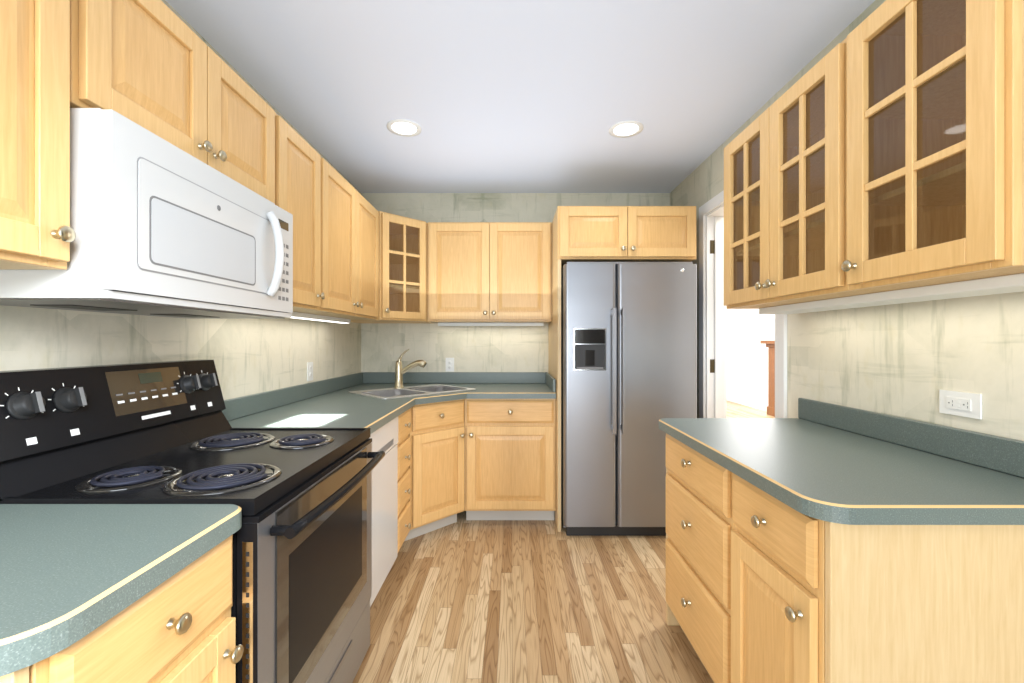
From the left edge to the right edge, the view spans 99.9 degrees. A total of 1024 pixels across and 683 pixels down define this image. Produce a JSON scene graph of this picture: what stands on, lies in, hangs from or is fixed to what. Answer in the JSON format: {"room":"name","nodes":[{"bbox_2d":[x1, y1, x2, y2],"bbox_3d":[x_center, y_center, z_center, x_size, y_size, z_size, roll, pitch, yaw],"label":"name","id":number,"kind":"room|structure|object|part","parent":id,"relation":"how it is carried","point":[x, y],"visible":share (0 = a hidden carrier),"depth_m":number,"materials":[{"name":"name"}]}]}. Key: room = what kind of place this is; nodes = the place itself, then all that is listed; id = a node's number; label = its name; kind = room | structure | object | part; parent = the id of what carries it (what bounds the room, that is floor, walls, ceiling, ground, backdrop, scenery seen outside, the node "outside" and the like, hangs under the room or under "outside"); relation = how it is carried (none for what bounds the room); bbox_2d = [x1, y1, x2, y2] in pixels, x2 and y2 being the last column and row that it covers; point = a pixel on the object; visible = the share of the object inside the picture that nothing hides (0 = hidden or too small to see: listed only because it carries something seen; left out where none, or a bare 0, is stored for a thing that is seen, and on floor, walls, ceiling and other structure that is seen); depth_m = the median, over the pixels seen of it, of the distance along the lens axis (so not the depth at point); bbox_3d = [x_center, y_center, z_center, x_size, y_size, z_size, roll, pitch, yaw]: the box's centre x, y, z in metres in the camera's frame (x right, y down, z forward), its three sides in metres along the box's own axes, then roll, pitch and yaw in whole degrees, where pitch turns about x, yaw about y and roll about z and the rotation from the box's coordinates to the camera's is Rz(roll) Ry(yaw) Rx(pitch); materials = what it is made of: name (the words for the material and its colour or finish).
{"room":"kitchen","nodes":[
{"label":"kitchen","id":0,"kind":"room"},
{"bbox_2d":[0,0,360,399],"bbox_3d":[-1.310,0.015,0.583,0.120,2.490,6.206,0,0,0],"label":"wall","id":1,"kind":"structure","parent":0,"point":[251,356],"depth_m":1.71,"materials":[{"name":"paint"}]},
{"bbox_2d":[0,0,75,269],"bbox_3d":[-1.063,-0.525,0.560,0.369,0.750,0.679,0,0,0],"label":"upper cabinet","id":2,"kind":"object","parent":1,"relation":"attached to","point":[37,231],"visible":1,"depth_m":0.83,"materials":[{"name":"brown wood"}]},
{"bbox_2d":[70,0,274,203],"bbox_3d":[-1.063,-0.703,1.286,0.369,0.395,0.759,0,0,0],"label":"upper cabinet","id":3,"kind":"object","parent":1,"relation":"attached to","point":[161,69],"visible":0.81,"depth_m":1.15,"materials":[{"name":"brown wood"}]},
{"bbox_2d":[0,108,292,318],"bbox_3d":[-1.019,-0.289,1.286,0.458,0.406,0.760,0,0,0],"label":"microwave","id":4,"kind":"object","parent":3,"relation":"attached to","point":[160,226],"visible":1,"depth_m":1.03,"materials":[{"name":"white plastic"}]},
{"bbox_2d":[222,372,365,420],"bbox_3d":[-1.237,0.299,2.626,0.022,0.091,1.875,0,0,0],"label":"backsplash","id":5,"kind":"structure","parent":1,"relation":"attached to","point":[240,407],"depth_m":2.32,"materials":[{"name":"laminate"}]},
{"bbox_2d":[275,113,324,309],"bbox_3d":[-1.063,-0.525,1.865,0.369,0.750,0.389,0,0,0],"label":"upper cabinet","id":6,"kind":"object","parent":1,"relation":"attached to","point":[297,176],"visible":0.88,"depth_m":1.87,"materials":[{"name":"brown wood"}]},
{"bbox_2d":[291,312,350,322],"bbox_3d":[-1.120,-0.136,2.310,0.060,0.027,1.188,0,0,0],"label":"under-cabinet light","id":7,"kind":"object","parent":6,"relation":"attached to","point":[299,315],"depth_m":2.44,"materials":[{"name":"white plastic"}]},
{"bbox_2d":[307,362,312,380],"bbox_3d":[-1.245,0.185,2.655,0.008,0.115,0.070,0,0,0],"label":"electrical outlet","id":8,"kind":"object","parent":1,"relation":"attached to","point":[309,371],"visible":1,"depth_m":2.64,"materials":[{"name":"white plastic"}]},
{"bbox_2d":[293,157,378,319],"bbox_3d":[-1.063,-0.525,2.507,0.369,0.750,0.891,0,0,0],"label":"upper cabinet","id":9,"kind":"object","parent":1,"relation":"attached to","point":[349,251],"visible":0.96,"depth_m":2.38,"materials":[{"name":"brown wood"}]},
{"bbox_2d":[361,193,669,371],"bbox_3d":[0.030,0.015,3.626,2.560,2.490,0.120,0,0,0],"label":"wall","id":10,"kind":"structure","parent":0,"point":[385,346],"depth_m":3.57,"materials":[{"name":"paint"}]},
{"bbox_2d":[351,211,431,322],"bbox_3d":[-0.943,-0.525,3.256,0.610,0.750,0.617,0,0,0],"label":"upper cabinet","id":11,"kind":"object","parent":10,"relation":"attached to","point":[403,269],"visible":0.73,"depth_m":3.18,"materials":[{"name":"brown wood"}]},
{"bbox_2d":[446,358,453,371],"bbox_3d":[-0.515,0.192,3.561,0.070,0.115,0.008,0,0,0],"label":"electrical outlet","id":12,"kind":"object","parent":10,"relation":"attached to","point":[449,364],"visible":1,"depth_m":3.56,"materials":[{"name":"white plastic"}]},
{"bbox_2d":[366,372,541,382],"bbox_3d":[-0.461,0.299,3.553,1.514,0.091,0.023,0,0,0],"label":"backsplash","id":13,"kind":"structure","parent":10,"relation":"attached to","point":[371,377],"depth_m":3.54,"materials":[{"name":"laminate"}]},
{"bbox_2d":[428,222,551,322],"bbox_3d":[-0.169,-0.525,3.379,0.936,0.750,0.369,0,0,0],"label":"upper cabinet","id":14,"kind":"object","parent":10,"relation":"attached to","point":[489,272],"visible":1,"depth_m":3.23,"materials":[{"name":"brown wood"}]},
{"bbox_2d":[438,323,543,325],"bbox_3d":[-0.169,-0.137,3.436,0.837,0.025,0.060,0,0,0],"label":"under-cabinet light","id":15,"kind":"object","parent":14,"relation":"attached to","point":[439,324],"depth_m":3.41,"materials":[{"name":"white plastic"}]},
{"bbox_2d":[542,372,555,391],"bbox_3d":[0.287,0.299,3.227,0.019,0.091,0.623,0,0,0],"label":"backsplash","id":16,"kind":"structure","parent":10,"relation":"attached to","point":[547,378],"depth_m":3.18,"materials":[{"name":"laminate"}]},
{"bbox_2d":[552,206,695,268],"bbox_3d":[0.763,-0.723,3.184,0.922,0.354,0.759,0,0,0],"label":"upper cabinet","id":17,"kind":"object","parent":10,"relation":"attached to","point":[623,233],"visible":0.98,"depth_m":2.84,"materials":[{"name":"brown wood"}]},
{"bbox_2d":[165,0,874,192],"bbox_3d":[0.030,-1.280,0.583,2.800,0.100,6.206,0,0,0],"label":"ceiling","id":18,"kind":"structure","parent":0,"point":[515,96],"depth_m":2.00,"materials":[{"name":"white paint"}]},
{"bbox_2d":[387,119,421,136],"bbox_3d":[-0.620,-1.226,2.475,0.196,0.006,0.196,0,0,0],"label":"recessed light","id":19,"kind":"object","parent":18,"relation":"in","point":[403,127],"visible":1,"depth_m":2.47,"materials":[{"name":"white"}]},
{"bbox_2d":[609,120,643,137],"bbox_3d":[0.660,-1.226,2.490,0.196,0.006,0.196,0,0,0],"label":"recessed light","id":20,"kind":"object","parent":18,"relation":"in","point":[625,129],"visible":1,"depth_m":2.48,"materials":[{"name":"white"}]},
{"bbox_2d":[353,400,774,682],"bbox_3d":[1.665,1.310,4.040,6.070,0.100,13.120,0,0,0],"label":"floor","id":21,"kind":"structure","parent":0,"point":[462,599],"depth_m":2.01,"materials":[{"name":"brown wood"}]},
{"bbox_2d":[0,666,28,682],"bbox_3d":[-0.923,0.824,0.525,0.649,0.872,0.019,0,0,0],"label":"base cabinet","id":22,"kind":"object","parent":21,"relation":"on","point":[20,676],"depth_m":0.52,"materials":[{"name":"brown wood"}]},
{"bbox_2d":[29,535,243,682],"bbox_3d":[-0.898,0.824,0.729,0.699,0.872,0.379,0,0,0],"label":"base cabinet","id":23,"kind":"object","parent":21,"relation":"on","point":[179,626],"visible":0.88,"depth_m":0.73,"materials":[{"name":"brown wood"}]},
{"bbox_2d":[0,504,241,676],"bbox_3d":[-0.903,0.366,0.698,0.689,0.040,0.446,0,0,0],"label":"countertop","id":24,"kind":"structure","parent":23,"relation":"on","point":[70,574],"depth_m":0.69,"materials":[{"name":"laminate"}]},
{"bbox_2d":[0,360,384,682],"bbox_3d":[-0.849,0.665,1.304,0.758,1.189,0.760,0,0,0],"label":"range","id":25,"kind":"object","parent":21,"relation":"on","point":[152,433],"visible":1,"depth_m":1.15,"materials":[{"name":"black metal"}]},
{"bbox_2d":[370,417,397,606],"bbox_3d":[-0.913,0.826,1.992,0.615,0.868,0.602,0,0,0],"label":"dishwasher","id":26,"kind":"object","parent":21,"relation":"on","point":[385,509],"visible":0.1,"depth_m":2.06,"materials":[{"name":"white plastic"}]},
{"bbox_2d":[397,409,410,551],"bbox_3d":[-0.913,0.824,2.459,0.669,0.872,0.320,0,0,0],"label":"drawers","id":27,"kind":"object","parent":21,"relation":"on","point":[404,474],"visible":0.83,"depth_m":2.44,"materials":[{"name":"brown wood"}]},
{"bbox_2d":[405,399,464,540],"bbox_3d":[-0.677,0.824,2.993,0.431,0.872,0.669,0,0,-45],"label":"base cabinet","id":28,"kind":"object","parent":21,"relation":"on","point":[437,466],"visible":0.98,"depth_m":2.77,"materials":[{"name":"brown wood"}]},
{"bbox_2d":[228,383,555,433],"bbox_3d":[-0.475,0.366,2.626,1.546,0.040,1.877,0,0,0],"label":"countertop","id":29,"kind":"structure","parent":28,"relation":"on","point":[342,408],"depth_m":2.33,"materials":[{"name":"laminate"}]},
{"bbox_2d":[394,349,426,387],"bbox_3d":[-0.740,0.197,3.156,0.243,0.284,0.123,0,0,0],"label":"faucet","id":30,"kind":"object","parent":29,"relation":"on","point":[400,370],"visible":1,"depth_m":3.12,"materials":[{"name":"beige metal"}]},
{"bbox_2d":[348,384,475,398],"bbox_3d":[-0.683,0.430,2.999,0.500,0.180,0.740,0,0,45],"label":"sink","id":31,"kind":"object","parent":29,"relation":"in","point":[391,393],"visible":0.33,"depth_m":3.04,"materials":[{"name":"silver metal"}]},
{"bbox_2d":[465,399,555,519],"bbox_3d":[-0.012,0.824,3.229,0.622,0.872,0.669,0,0,0],"label":"base cabinet","id":32,"kind":"object","parent":21,"relation":"on","point":[510,459],"visible":0.98,"depth_m":2.93,"materials":[{"name":"brown wood"}]},
{"bbox_2d":[548,259,696,535],"bbox_3d":[0.745,0.358,3.125,0.886,1.803,0.878,0,0,0],"label":"refrigerator","id":33,"kind":"object","parent":21,"relation":"on","point":[628,356],"depth_m":2.75,"materials":[{"name":"silver metal"}]},
{"bbox_3d":[0.314,0.358,3.204,0.024,1.803,0.719,0,0,0],"label":"fridge side panel","id":34,"kind":"part","parent":33,"relation":"part of","materials":[{"name":"beige wood"}]},
{"bbox_2d":[666,468,679,624],"bbox_3d":[0.999,0.824,1.916,0.619,0.872,0.018,0,0,0],"label":"base cabinet","id":35,"kind":"object","parent":21,"relation":"on","point":[670,618],"depth_m":1.91,"materials":[{"name":"brown wood"}]},
{"bbox_2d":[666,433,733,682],"bbox_3d":[0.973,0.824,1.620,0.669,0.872,0.569,0,0,0],"label":"base cabinet","id":36,"kind":"object","parent":21,"relation":"on","point":[699,509],"visible":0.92,"depth_m":1.53,"materials":[{"name":"brown wood"}]},
{"bbox_2d":[659,418,1023,524],"bbox_3d":[0.979,0.366,1.425,0.659,0.040,1.040,0,0,0],"label":"countertop","id":37,"kind":"structure","parent":36,"relation":"on","point":[821,471],"depth_m":1.12,"materials":[{"name":"laminate"}]},
{"bbox_2d":[760,340,774,415],"bbox_3d":[4.468,0.620,6.510,0.260,1.280,2.020,0,0,0],"label":"mantel","id":38,"kind":"object","parent":21,"relation":"on","point":[770,344],"visible":0.12,"depth_m":7.32,"materials":[{"name":"brown wood"}]},
{"bbox_2d":[731,473,824,682],"bbox_3d":[0.973,0.824,1.142,0.669,0.872,0.383,0,0,0],"label":"base cabinet","id":39,"kind":"object","parent":21,"relation":"on","point":[777,591],"visible":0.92,"depth_m":1.10,"materials":[{"name":"brown wood"}]},
{"bbox_2d":[825,521,1023,682],"bbox_3d":[0.999,0.824,0.938,0.619,0.872,0.019,0,0,0],"label":"cabinet side panel","id":40,"kind":"object","parent":21,"relation":"on","point":[924,603],"depth_m":0.93,"materials":[{"name":"brown wood"}]},
{"bbox_2d":[726,306,774,403],"bbox_3d":[4.650,0.015,5.350,0.100,2.490,10.500,0,0,0],"label":"wall","id":41,"kind":"structure","parent":0,"point":[747,330],"depth_m":8.35,"materials":[{"name":"white paint"}]},
{"bbox_2d":[726,394,767,410],"bbox_3d":[4.593,1.195,5.350,0.015,0.130,10.300,0,0,0],"label":"baseboard","id":42,"kind":"structure","parent":41,"relation":"attached to","point":[749,403],"depth_m":8.36,"materials":[{"name":"white wood"}]},
{"bbox_2d":[670,0,1023,440],"bbox_3d":[1.370,0.015,0.583,0.120,2.490,6.206,0,0,0],"label":"wall","id":43,"kind":"structure","parent":0,"point":[908,360],"depth_m":1.44,"materials":[{"name":"paint"}]},
{"bbox_2d":[699,190,786,417],"bbox_3d":[1.370,0.168,2.510,0.156,2.185,0.930,0,0,0],"label":"door frame","id":44,"kind":"structure","parent":43,"relation":"attached to","point":[712,355],"depth_m":2.89,"materials":[{"name":"white wood"}]},
{"bbox_2d":[724,38,892,308],"bbox_3d":[1.123,-0.525,1.623,0.369,0.750,0.722,0,0,0],"label":"upper cabinet","id":45,"kind":"object","parent":43,"relation":"attached to","point":[785,198],"visible":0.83,"depth_m":1.60,"materials":[{"name":"brown wood"}]},
{"bbox_2d":[759,273,1023,313],"bbox_3d":[1.180,-0.136,1.417,0.140,0.027,1.037,0,0,0],"label":"under-cabinet light","id":46,"kind":"object","parent":45,"relation":"attached to","point":[1012,283],"visible":1,"depth_m":1.21,"materials":[{"name":"white plastic"}]},
{"bbox_2d":[798,398,1023,477],"bbox_3d":[1.298,0.299,1.425,0.019,0.091,1.030,0,0,0],"label":"backsplash","id":47,"kind":"structure","parent":43,"relation":"attached to","point":[998,453],"depth_m":1.34,"materials":[{"name":"laminate"}]},
{"bbox_2d":[841,0,1023,289],"bbox_3d":[1.123,-0.525,1.054,0.369,0.750,0.412,0,0,0],"label":"upper cabinet","id":48,"kind":"object","parent":43,"relation":"attached to","point":[935,142],"visible":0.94,"depth_m":1.08,"materials":[{"name":"brown wood"}]},
{"bbox_2d":[939,390,981,418],"bbox_3d":[1.305,0.182,1.255,0.008,0.070,0.115,0,0,0],"label":"outlet","id":49,"kind":"object","parent":43,"relation":"attached to","point":[965,404],"visible":1,"depth_m":1.25,"materials":[{"name":"white plastic"}]}
]}

